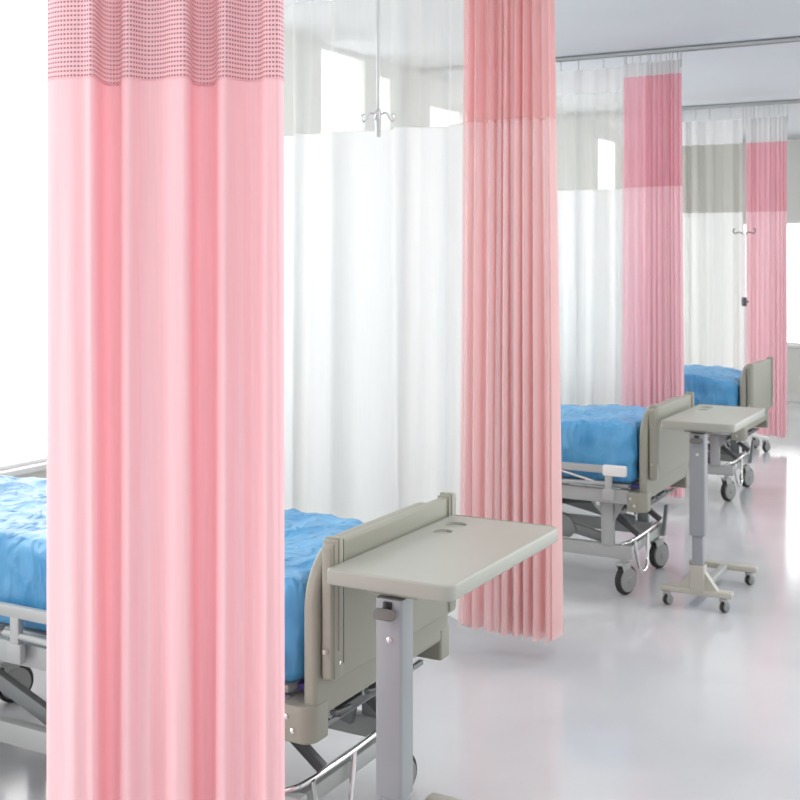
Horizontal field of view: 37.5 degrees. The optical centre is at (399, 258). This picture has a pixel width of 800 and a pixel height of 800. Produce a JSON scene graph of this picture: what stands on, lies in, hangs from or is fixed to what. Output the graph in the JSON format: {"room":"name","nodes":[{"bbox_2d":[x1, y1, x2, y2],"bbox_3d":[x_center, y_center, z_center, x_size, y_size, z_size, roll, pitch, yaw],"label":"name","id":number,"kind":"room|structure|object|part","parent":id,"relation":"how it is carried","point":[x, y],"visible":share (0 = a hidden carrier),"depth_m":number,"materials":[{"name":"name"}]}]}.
{"room":"hospital room","nodes":[
{"label":"hospital room","id":0,"kind":"room"},
{"bbox_2d":[1,461,46,477],"bbox_3d":[0.105,0.140,9.291,0.080,3.220,14.000,0,0,29],"label":"wall","id":1,"kind":"structure","parent":0,"point":[40,474],"depth_m":5.77,"materials":[{"name":"paint"}]},
{"bbox_2d":[0,455,46,476],"bbox_3d":[-1.913,-0.160,5.522,0.100,2.380,1.310,0,0,29],"label":"window","id":2,"kind":"structure","parent":1,"relation":"in","point":[41,465],"depth_m":5.67,"materials":[{"name":"white paint"}]},
{"bbox_2d":[0,402,799,799],"bbox_3d":[2.419,1.800,6.428,7.130,0.100,16.800,0,0,29],"label":"floor","id":3,"kind":"structure","parent":0,"point":[640,696],"depth_m":4.76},
{"bbox_2d":[0,492,455,799],"bbox_3d":[-0.951,1.205,3.986,2.184,1.090,0.902,0,0,29],"label":"hospital bed","id":4,"kind":"object","parent":3,"relation":"on","point":[340,624],"visible":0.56,"depth_m":3.38,"materials":[{"name":"beige plastic"}]},
{"bbox_3d":[-1.366,1.380,3.940,0.565,0.245,0.030,0,0,29],"label":"lift arm","id":5,"kind":"part","parent":4,"relation":"part of","materials":[{"name":"grey metal"}]},
{"bbox_3d":[-0.819,1.157,3.418,0.911,0.036,0.022,0,0,29],"label":"guard rod","id":6,"kind":"part","parent":4,"relation":"part of","materials":[{"name":"grey paint"}]},
{"bbox_3d":[-0.957,1.220,3.990,1.920,0.070,0.820,0,0,29],"label":"bed frame","id":7,"kind":"part","parent":4,"relation":"part of","materials":[{"name":"grey paint"}]},
{"bbox_2d":[0,475,362,681],"bbox_3d":[-0.945,1.003,3.983,1.981,0.307,0.830,0,0,29],"label":"blanket","id":8,"kind":"object","parent":4,"relation":"on","point":[23,501],"visible":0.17,"depth_m":3.68,"materials":[{"name":"blue cloth"}]},
{"bbox_3d":[-0.917,1.525,3.968,1.810,0.070,0.640,0,0,29],"label":"frame","id":9,"kind":"part","parent":4,"relation":"part of","materials":[{"name":"grey paint"}]},
{"bbox_3d":[-0.316,1.370,3.411,0.235,0.182,0.025,0,0,29],"label":"lift arm","id":10,"kind":"part","parent":4,"relation":"part of","materials":[{"name":"grey metal"}]},
{"bbox_3d":[-0.172,1.284,3.363,0.021,0.032,0.107,0,0,29],"label":"crank handle","id":11,"kind":"part","parent":4,"relation":"part of","materials":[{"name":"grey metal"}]},
{"bbox_3d":[-0.433,1.415,3.977,0.659,0.178,0.030,0,0,29],"label":"lift arm","id":12,"kind":"part","parent":4,"relation":"part of","materials":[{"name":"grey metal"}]},
{"bbox_3d":[-0.093,1.373,3.870,0.210,0.245,0.040,0,0,29],"label":"leg","id":13,"kind":"part","parent":4,"relation":"part of","materials":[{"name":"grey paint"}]},
{"bbox_3d":[-0.080,1.284,3.530,0.021,0.032,0.107,0,0,29],"label":"crank handle","id":14,"kind":"part","parent":4,"relation":"part of","materials":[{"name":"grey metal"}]},
{"bbox_3d":[-0.124,1.370,3.762,0.235,0.182,0.025,0,0,29],"label":"lift arm","id":15,"kind":"part","parent":4,"relation":"part of","materials":[{"name":"grey metal"}]},
{"bbox_3d":[-0.128,1.296,3.519,0.063,0.063,0.694,0,0,32],"label":"cross rod","id":16,"kind":"part","parent":4,"relation":"part of","materials":[{"name":"grey metal"}]},
{"bbox_3d":[-0.051,0.998,3.494,0.042,0.465,0.800,0,0,29],"label":"footboard","id":17,"kind":"part","parent":4,"relation":"part of","materials":[{"name":"beige plastic"}]},
{"bbox_3d":[-0.014,0.943,3.473,0.030,0.370,0.760,0,0,29],"label":"foot panel","id":18,"kind":"part","parent":4,"relation":"part of","materials":[{"name":"beige plastic"}]},
{"bbox_2d":[327,515,557,799],"bbox_3d":[0.137,1.281,3.333,0.377,0.938,0.782,0,0,29],"label":"table","id":19,"kind":"object","parent":3,"relation":"on","point":[446,559],"visible":1,"depth_m":3.05,"materials":[{"name":"beige plastic"}]},
{"bbox_3d":[-0.038,0.898,3.011,0.026,0.040,0.036,0,0,29],"label":"release lever","id":20,"kind":"part","parent":19,"relation":"part of","materials":[{"name":"black plastic"}]},
{"bbox_2d":[561,392,693,594],"bbox_3d":[0.525,1.205,6.838,2.184,1.090,0.902,0,0,29],"label":"hospital bed","id":21,"kind":"object","parent":3,"relation":"on","point":[663,453],"visible":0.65,"depth_m":6.17,"materials":[{"name":"grey metal"}]},
{"bbox_3d":[0.836,1.420,6.380,0.260,0.140,0.035,0,0,29],"label":"pivot plate","id":22,"kind":"part","parent":21,"relation":"part of","materials":[{"name":"grey metal"}]},
{"bbox_3d":[0.657,1.157,6.270,0.911,0.036,0.022,0,0,29],"label":"guard rod","id":23,"kind":"part","parent":21,"relation":"part of","materials":[{"name":"grey paint"}]},
{"bbox_3d":[0.812,1.415,6.407,0.659,0.178,0.030,0,0,29],"label":"lift arm","id":24,"kind":"part","parent":21,"relation":"part of","materials":[{"name":"grey metal"}]},
{"bbox_3d":[1.042,1.415,6.828,0.659,0.178,0.030,0,0,29],"label":"lift arm","id":25,"kind":"part","parent":21,"relation":"part of","materials":[{"name":"grey metal"}]},
{"bbox_3d":[0.519,1.220,6.841,1.920,0.070,0.820,0,0,29],"label":"bed frame","id":26,"kind":"part","parent":21,"relation":"part of","materials":[{"name":"grey paint"}]},
{"bbox_2d":[561,404,647,482],"bbox_3d":[0.534,0.994,6.833,1.976,0.323,0.825,0,0,29],"label":"blanket","id":27,"kind":"object","parent":21,"relation":"on","point":[590,434],"visible":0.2,"depth_m":6.14,"materials":[{"name":"blue fabric"}]},
{"bbox_3d":[1.085,1.373,6.178,0.210,0.245,0.040,0,0,29],"label":"leg","id":28,"kind":"part","parent":21,"relation":"part of","materials":[{"name":"grey paint"}]},
{"bbox_3d":[0.558,1.525,6.820,1.810,0.070,0.640,0,0,29],"label":"frame","id":29,"kind":"part","parent":21,"relation":"part of","materials":[{"name":"grey paint"}]},
{"bbox_3d":[1.160,1.370,6.262,0.235,0.182,0.025,0,0,29],"label":"lift arm","id":30,"kind":"part","parent":21,"relation":"part of","materials":[{"name":"grey metal"}]},
{"bbox_3d":[1.352,1.370,6.613,0.235,0.182,0.025,0,0,29],"label":"lift arm","id":31,"kind":"part","parent":21,"relation":"part of","materials":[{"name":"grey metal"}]},
{"bbox_3d":[1.383,1.373,6.722,0.210,0.245,0.040,0,0,29],"label":"leg","id":32,"kind":"part","parent":21,"relation":"part of","materials":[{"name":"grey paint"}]},
{"bbox_3d":[1.347,1.296,6.370,0.063,0.063,0.694,0,0,32],"label":"cross rod","id":33,"kind":"part","parent":21,"relation":"part of","materials":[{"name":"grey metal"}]},
{"bbox_3d":[1.425,0.998,6.345,0.042,0.465,0.800,0,0,29],"label":"footboard","id":34,"kind":"part","parent":21,"relation":"part of","materials":[{"name":"beige plastic"}]},
{"bbox_3d":[1.492,1.465,6.639,0.039,0.172,0.030,0,0,29],"label":"pedal post","id":35,"kind":"part","parent":21,"relation":"part of","materials":[{"name":"grey metal"}]},
{"bbox_3d":[1.462,0.943,6.325,0.030,0.370,0.760,0,0,29],"label":"foot panel","id":36,"kind":"part","parent":21,"relation":"part of","materials":[{"name":"beige plastic"}]},
{"bbox_2d":[660,404,764,612],"bbox_3d":[1.646,1.281,6.189,0.377,0.938,0.782,0,0,29],"label":"table","id":37,"kind":"object","parent":3,"relation":"on","point":[701,420],"visible":1,"depth_m":5.89,"materials":[{"name":"grey paint"}]},
{"bbox_2d":[688,357,772,500],"bbox_3d":[1.719,1.205,9.206,2.184,1.090,0.902,0,0,29],"label":"hospital bed","id":38,"kind":"object","parent":3,"relation":"on","point":[756,382],"visible":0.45,"depth_m":8.55,"materials":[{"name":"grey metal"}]},
{"bbox_2d":[684,364,741,405],"bbox_3d":[1.727,0.990,9.201,1.978,0.331,0.823,0,0,29],"label":"mattress","id":39,"kind":"object","parent":38,"relation":"on","point":[711,385],"visible":0.09,"depth_m":8.51,"materials":[{"name":"blue fabric"}]},
{"bbox_3d":[2.279,1.373,8.546,0.210,0.245,0.040,0,0,29],"label":"leg","id":40,"kind":"part","parent":38,"relation":"part of","materials":[{"name":"grey paint"}]},
{"bbox_3d":[2.236,1.415,9.196,0.659,0.178,0.030,0,0,29],"label":"lift arm","id":41,"kind":"part","parent":38,"relation":"part of","materials":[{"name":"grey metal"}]},
{"bbox_3d":[1.752,1.525,9.187,1.810,0.070,0.640,0,0,29],"label":"frame","id":42,"kind":"part","parent":38,"relation":"part of","materials":[{"name":"grey paint"}]},
{"bbox_3d":[1.713,1.220,9.209,1.920,0.070,0.820,0,0,29],"label":"bed frame","id":43,"kind":"part","parent":38,"relation":"part of","materials":[{"name":"grey paint"}]},
{"bbox_3d":[2.353,1.370,8.630,0.235,0.182,0.025,0,0,29],"label":"lift arm","id":44,"kind":"part","parent":38,"relation":"part of","materials":[{"name":"grey metal"}]},
{"bbox_3d":[2.576,1.373,9.089,0.210,0.245,0.040,0,0,29],"label":"leg","id":45,"kind":"part","parent":38,"relation":"part of","materials":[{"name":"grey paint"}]},
{"bbox_3d":[2.546,1.370,8.981,0.235,0.182,0.025,0,0,29],"label":"lift arm","id":46,"kind":"part","parent":38,"relation":"part of","materials":[{"name":"grey metal"}]},
{"bbox_3d":[2.541,1.296,8.738,0.063,0.063,0.694,0,0,32],"label":"cross rod","id":47,"kind":"part","parent":38,"relation":"part of","materials":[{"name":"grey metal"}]},
{"bbox_3d":[2.685,1.465,9.007,0.039,0.172,0.030,0,0,29],"label":"pedal post","id":48,"kind":"part","parent":38,"relation":"part of","materials":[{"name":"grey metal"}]},
{"bbox_3d":[2.619,0.998,8.713,0.042,0.465,0.800,0,0,29],"label":"footboard","id":49,"kind":"part","parent":38,"relation":"part of","materials":[{"name":"beige plastic"}]},
{"bbox_3d":[2.656,0.943,8.693,0.030,0.370,0.760,0,0,29],"label":"foot panel","id":50,"kind":"part","parent":38,"relation":"part of","materials":[{"name":"beige plastic"}]},
{"bbox_2d":[723,228,770,452],"bbox_3d":[3.163,0.733,10.788,0.428,2.034,0.474,0,0,29],"label":"stand","id":51,"kind":"object","parent":3,"relation":"on","point":[766,446],"visible":0.56,"depth_m":10.77,"materials":[{"name":"white paint"}]},
{"bbox_2d":[555,0,799,140],"bbox_3d":[2.477,-1.520,7.992,5.730,0.100,14.000,0,0,29],"label":"ceiling","id":52,"kind":"structure","parent":0,"point":[761,73],"depth_m":8.01,"materials":[{"name":"paint"}]},
{"bbox_2d":[361,0,395,136],"bbox_3d":[-0.083,-0.967,4.492,0.099,1.004,0.099,0,0,-36],"label":"hanger","id":53,"kind":"object","parent":52,"relation":"hanging from","point":[378,114],"visible":1,"depth_m":4.49,"materials":[{"name":"metal"}]},
{"bbox_3d":[-0.083,-0.967,4.492,0.060,1.004,0.059,0,0,29],"label":"rod","id":54,"kind":"part","parent":53,"relation":"part of","materials":[{"name":"metal"}]},
{"bbox_2d":[555,36,799,62],"bbox_3d":[1.535,-1.451,8.394,3.178,0.036,0.032,0,0,29],"label":"track","id":55,"kind":"object","parent":52,"relation":"attached to","point":[788,39],"visible":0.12,"depth_m":8.16,"materials":[{"name":"metal"}]},
{"bbox_2d":[556,57,626,488],"bbox_3d":[0.874,0.108,8.800,1.686,3.092,0.100,0,0,29],"label":"curtain","id":56,"kind":"object","parent":55,"relation":"hanging from","point":[589,103],"visible":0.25,"depth_m":8.54,"materials":[{"name":"white fabric"}]},
{"bbox_3d":[0.876,-0.850,8.805,1.680,0.700,0.080,0,0,29],"label":"panel","id":57,"kind":"part","parent":56,"relation":"part of","materials":[{"name":"white fabric"}]},
{"bbox_3d":[0.874,0.577,8.800,1.680,2.154,0.100,0,0,29],"label":"curtain panel","id":58,"kind":"part","parent":56,"relation":"part of","materials":[{"name":"white fabric"}]},
{"bbox_2d":[622,52,684,498],"bbox_3d":[1.769,0.108,8.264,0.437,3.093,0.137,0,0,29],"label":"curtain","id":59,"kind":"object","parent":55,"relation":"hanging from","point":[652,299],"visible":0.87,"depth_m":8.25,"materials":[{"name":"fabric"}]},
{"bbox_3d":[1.770,-0.895,8.265,0.413,0.780,0.073,0,0,31],"label":"panel","id":60,"kind":"part","parent":59,"relation":"part of","materials":[{"name":"pink fabric"}]},
{"bbox_2d":[682,100,799,110],"bbox_3d":[2.984,-1.451,11.249,2.978,0.036,0.032,0,0,29],"label":"track","id":61,"kind":"object","parent":52,"relation":"attached to","point":[784,101],"visible":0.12,"depth_m":11.11,"materials":[{"name":"metal"}]},
{"bbox_2d":[682,107,743,369],"bbox_3d":[2.687,0.108,11.415,1.256,3.092,0.118,0,0,29],"label":"curtain","id":62,"kind":"object","parent":61,"relation":"hanging from","point":[711,149],"visible":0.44,"depth_m":11.24,"materials":[{"name":"white fabric"}]},
{"bbox_3d":[2.687,-0.765,11.416,1.250,0.650,0.104,0,0,29],"label":"panel","id":63,"kind":"part","parent":62,"relation":"part of","materials":[{"name":"white fabric"}]},
{"bbox_3d":[2.687,0.607,11.415,1.250,2.094,0.118,0,0,29],"label":"curtain panel","id":64,"kind":"part","parent":62,"relation":"part of","materials":[{"name":"white fabric"}]},
{"bbox_2d":[745,104,787,437],"bbox_3d":[3.422,0.108,11.013,0.381,3.092,0.122,0,0,29],"label":"curtain","id":65,"kind":"object","parent":61,"relation":"hanging from","point":[766,138],"visible":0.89,"depth_m":11.00,"materials":[{"name":"fabric"}]},
{"bbox_3d":[3.419,-0.765,11.008,0.375,0.650,0.080,0,0,29],"label":"panel","id":66,"kind":"part","parent":65,"relation":"part of","materials":[{"name":"pink fabric"}]},
{"bbox_3d":[3.422,0.607,11.013,0.375,2.094,0.122,0,0,29],"label":"curtain panel","id":67,"kind":"part","parent":65,"relation":"part of","materials":[{"name":"fabric"}]},
{"bbox_3d":[-0.241,-1.451,5.672,2.678,0.036,0.032,0,0,29],"label":"track","id":68,"kind":"object","parent":52,"relation":"attached to","visible":0},
{"bbox_2d":[284,0,463,619],"bbox_3d":[-0.551,0.107,5.892,1.981,3.094,0.149,0,0,29],"label":"curtain","id":69,"kind":"object","parent":68,"relation":"hanging from","point":[373,224],"visible":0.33,"depth_m":5.69,"materials":[{"name":"white fabric"}]},
{"bbox_3d":[-0.556,-0.944,5.882,1.975,0.653,0.117,0,0,29],"label":"panel","id":70,"kind":"part","parent":69,"relation":"part of","materials":[{"name":"white fabric"}]},
{"bbox_2d":[458,0,563,642],"bbox_3d":[0.485,0.108,5.236,0.462,3.092,0.178,0,0,29],"label":"curtain","id":71,"kind":"object","parent":68,"relation":"hanging from","point":[511,468],"visible":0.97,"depth_m":5.18,"materials":[{"name":"pink fabric"}]},
{"bbox_3d":[0.483,-0.942,5.233,0.424,0.656,0.127,0,0,29],"label":"panel","id":72,"kind":"part","parent":71,"relation":"part of","materials":[{"name":"pink fabric"}]},
{"label":"track","id":73,"kind":"object","parent":52,"relation":"attached to","visible":0},
{"bbox_2d":[46,0,284,799],"bbox_3d":[-0.507,0.115,2.557,0.520,3.110,0.137,0,0,-2],"label":"curtain","id":74,"kind":"object","parent":73,"relation":"hanging from","point":[166,581],"visible":1,"depth_m":2.52,"materials":[{"name":"pink fabric"}]},
{"bbox_3d":[-0.508,-0.807,2.556,0.513,0.845,0.125,0,0,-2],"label":"panel","id":75,"kind":"part","parent":74,"relation":"part of","materials":[{"name":"pink fabric"}]},
{"bbox_2d":[742,139,799,393],"bbox_3d":[5.879,0.140,13.996,5.530,3.220,0.200,0,0,29],"label":"wall","id":76,"kind":"structure","parent":0,"point":[793,145],"depth_m":14.47,"materials":[{"name":"paint"}]},
{"bbox_2d":[742,222,799,347],"bbox_3d":[4.282,0.315,14.797,1.560,1.530,0.170,0,0,29],"label":"window","id":77,"kind":"structure","parent":76,"relation":"in","point":[794,344],"depth_m":14.82,"materials":[{"name":"white paint"}]},
{"bbox_3d":[4.267,1.065,14.770,1.560,0.030,0.110,0,0,29],"label":"sill","id":78,"kind":"part","parent":77,"relation":"part of","materials":[{"name":"white paint"}]},
{"bbox_2d":[787,393,799,401],"bbox_3d":[5.834,1.700,13.899,5.515,0.100,0.015,0,0,29],"label":"baseboard","id":79,"kind":"structure","parent":76,"relation":"attached to","point":[790,397],"depth_m":14.45,"materials":[{"name":"white paint"}]}
]}

